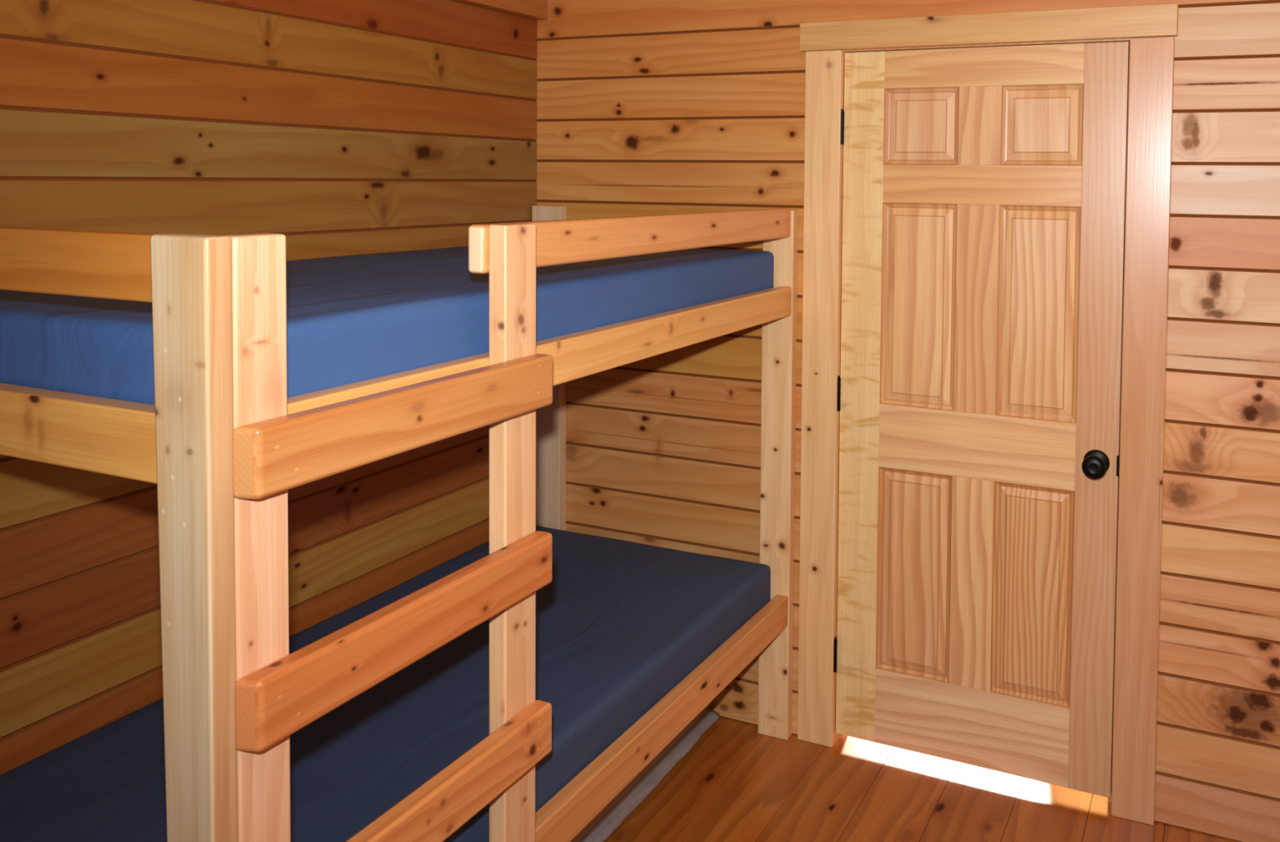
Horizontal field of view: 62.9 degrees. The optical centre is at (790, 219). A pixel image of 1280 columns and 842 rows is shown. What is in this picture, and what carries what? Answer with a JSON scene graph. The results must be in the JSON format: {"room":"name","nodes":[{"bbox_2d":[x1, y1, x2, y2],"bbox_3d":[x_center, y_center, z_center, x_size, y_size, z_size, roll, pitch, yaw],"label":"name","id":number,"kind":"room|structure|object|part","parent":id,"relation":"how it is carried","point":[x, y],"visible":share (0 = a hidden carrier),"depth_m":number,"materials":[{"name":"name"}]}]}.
{"room":"dormitory","nodes":[
{"label":"dormitory","id":0,"kind":"room"},
{"bbox_2d":[0,0,537,775],"bbox_3d":[-1.715,0.369,1.527,0.090,2.466,4.200,2,2,23],"label":"wall","id":1,"kind":"structure","parent":0,"point":[332,127],"depth_m":2.38,"materials":[{"name":"brown wood"}]},
{"bbox_2d":[453,0,547,20],"bbox_3d":[-1.641,-0.727,1.457,0.042,0.273,4.199,2,2,23],"label":"trim","id":2,"kind":"structure","parent":1,"relation":"attached to","point":[537,10],"depth_m":3.25,"materials":[{"name":"brown wood"}]},
{"bbox_2d":[535,0,1279,841],"bbox_3d":[0.435,0.305,2.939,2.930,2.533,0.090,2,2,23],"label":"wall","id":3,"kind":"structure","parent":0,"point":[645,107],"depth_m":2.90,"materials":[{"name":"brown wood"}]},
{"bbox_2d":[797,49,843,747],"bbox_3d":[0.087,0.536,3.037,0.112,2.056,0.018,2,2,23],"label":"trim","id":4,"kind":"structure","parent":3,"relation":"attached to","point":[824,68],"depth_m":3.03,"materials":[{"name":"brown wood"}]},
{"bbox_2d":[833,41,1129,798],"bbox_3d":[0.497,0.533,2.856,0.798,2.014,0.102,2,2,23],"label":"door","id":5,"kind":"structure","parent":3,"relation":"in","point":[980,382],"depth_m":2.86,"materials":[{"name":"brown wood"}]},
{"bbox_3d":[0.358,1.016,2.966,0.218,0.595,0.031,2,2,23],"label":"panel","id":6,"kind":"part","parent":5,"relation":"part of","materials":[{"name":"brown wood"}]},
{"bbox_3d":[0.367,0.245,2.936,0.218,0.582,0.031,2,2,23],"label":"panel","id":7,"kind":"part","parent":5,"relation":"part of","materials":[{"name":"brown wood"}]},
{"bbox_3d":[0.372,-0.263,2.916,0.218,0.217,0.031,2,2,23],"label":"panel","id":8,"kind":"part","parent":5,"relation":"part of","materials":[{"name":"brown wood"}]},
{"bbox_3d":[0.508,1.428,2.918,0.552,0.221,0.035,2,2,23],"label":"rail","id":9,"kind":"part","parent":5,"relation":"part of","materials":[{"name":"brown wood"}]},
{"bbox_3d":[0.517,0.632,2.887,0.552,0.184,0.035,2,2,23],"label":"rail","id":10,"kind":"part","parent":5,"relation":"part of","materials":[{"name":"brown wood"}]},
{"bbox_3d":[0.525,-0.096,2.858,0.552,0.109,0.035,2,2,23],"label":"rail","id":11,"kind":"part","parent":5,"relation":"part of","materials":[{"name":"brown wood"}]},
{"bbox_3d":[0.529,-0.421,2.845,0.552,0.106,0.035,2,2,23],"label":"rail","id":12,"kind":"part","parent":5,"relation":"part of","materials":[{"name":"brown wood"}]},
{"bbox_3d":[0.666,1.025,2.834,0.217,0.595,0.031,2,2,23],"label":"panel","id":13,"kind":"part","parent":5,"relation":"part of","materials":[{"name":"brown wood"}]},
{"bbox_3d":[0.675,0.253,2.804,0.217,0.582,0.031,2,2,23],"label":"panel","id":14,"kind":"part","parent":5,"relation":"part of","materials":[{"name":"brown wood"}]},
{"bbox_3d":[0.681,-0.255,2.784,0.217,0.217,0.031,2,2,23],"label":"panel","id":15,"kind":"part","parent":5,"relation":"part of","materials":[{"name":"brown wood"}]},
{"bbox_3d":[0.796,0.648,2.699,0.063,0.063,0.043,2,2,23],"label":"knob","id":16,"kind":"part","parent":5,"relation":"part of","materials":[{"name":"black metal"}]},
{"bbox_3d":[0.869,0.650,2.729,0.007,0.054,0.035,2,2,23],"label":"latch plate","id":17,"kind":"part","parent":5,"relation":"part of","materials":[{"name":"black metal"}]},
{"bbox_2d":[834,38,1129,803],"bbox_3d":[0.524,0.507,2.913,0.817,2.132,0.100,2,2,23],"label":"trim","id":18,"kind":"structure","parent":3,"relation":"attached to","point":[837,736],"depth_m":2.99,"materials":[{"name":"brown wood"}]},
{"bbox_2d":[799,3,1178,51],"bbox_3d":[0.507,-0.520,2.814,1.034,0.081,0.030,2,2,23],"label":"trim","id":19,"kind":"structure","parent":3,"relation":"attached to","point":[1118,22],"depth_m":2.78,"materials":[{"name":"brown wood"}]},
{"bbox_2d":[1111,35,1174,826],"bbox_3d":[0.916,0.559,2.682,0.108,2.056,0.018,2,2,23],"label":"trim","id":20,"kind":"structure","parent":3,"relation":"attached to","point":[1151,59],"depth_m":2.67,"materials":[{"name":"brown wood"}]},
{"bbox_2d":[604,716,1239,841],"bbox_3d":[0.084,1.628,2.052,3.040,0.050,6.700,2,2,23],"label":"floor","id":21,"kind":"structure","parent":0,"point":[737,784],"depth_m":2.78,"materials":[{"name":"brown wood"}]},
{"bbox_2d":[0,205,798,841],"bbox_3d":[-0.768,0.779,2.360,1.017,1.603,1.948,2,2,23],"label":"bunk bed","id":22,"kind":"object","parent":21,"relation":"on","point":[223,443],"visible":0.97,"depth_m":1.47,"materials":[{"name":"brown wood"}]},
{"bbox_3d":[-1.157,0.293,1.513,0.941,0.095,0.038,2,2,23],"label":"foot rail","id":23,"kind":"part","parent":22,"relation":"part of","materials":[{"name":"brown wood"}]},
{"bbox_3d":[-1.155,0.055,1.504,0.941,0.090,0.038,2,2,23],"label":"guard rail","id":24,"kind":"part","parent":22,"relation":"part of","materials":[{"name":"brown wood"}]},
{"bbox_3d":[-0.759,0.821,1.319,0.104,1.603,0.038,2,2,23],"label":"corner post","id":25,"kind":"part","parent":22,"relation":"part of","materials":[{"name":"brown wood"}]},
{"bbox_2d":[0,525,770,841],"bbox_3d":[-0.820,1.112,2.404,0.898,0.151,1.799,2,2,23],"label":"mattress","id":26,"kind":"object","parent":22,"relation":"on","point":[620,624],"visible":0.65,"depth_m":2.22,"materials":[{"name":"blue fabric"}]},
{"bbox_2d":[0,245,773,404],"bbox_3d":[-0.809,0.183,2.368,0.898,0.154,1.799,2,2,23],"label":"mattress","id":27,"kind":"object","parent":22,"relation":"on","point":[354,318],"visible":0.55,"depth_m":1.72,"materials":[{"name":"blue fabric"}]},
{"bbox_3d":[-0.374,0.269,2.195,0.038,0.086,1.832,2,2,23],"label":"rail","id":28,"kind":"part","parent":22,"relation":"part of","materials":[{"name":"brown wood"}]},
{"bbox_3d":[-0.801,0.747,3.413,0.113,1.585,0.038,2,2,23],"label":"post","id":29,"kind":"part","parent":22,"relation":"part of","materials":[{"name":"brown wood"}]},
{"bbox_3d":[-0.281,0.030,2.399,0.038,0.086,1.348,2,2,23],"label":"guard rail","id":30,"kind":"part","parent":22,"relation":"part of","materials":[{"name":"brown wood"}]},
{"bbox_3d":[-0.385,1.195,2.232,0.038,0.091,1.832,2,2,23],"label":"rail","id":31,"kind":"part","parent":22,"relation":"part of","materials":[{"name":"brown wood"}]},
{"bbox_3d":[-0.039,0.765,3.087,0.098,1.590,0.038,2,2,23],"label":"post","id":32,"kind":"part","parent":22,"relation":"part of","materials":[{"name":"brown wood"}]},
{"bbox_2d":[570,702,719,841],"bbox_3d":[-0.605,1.516,2.768,0.413,0.100,1.050,2,2,23],"label":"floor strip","id":33,"kind":"object","parent":21,"relation":"on","point":[612,816],"visible":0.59,"depth_m":2.79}
]}

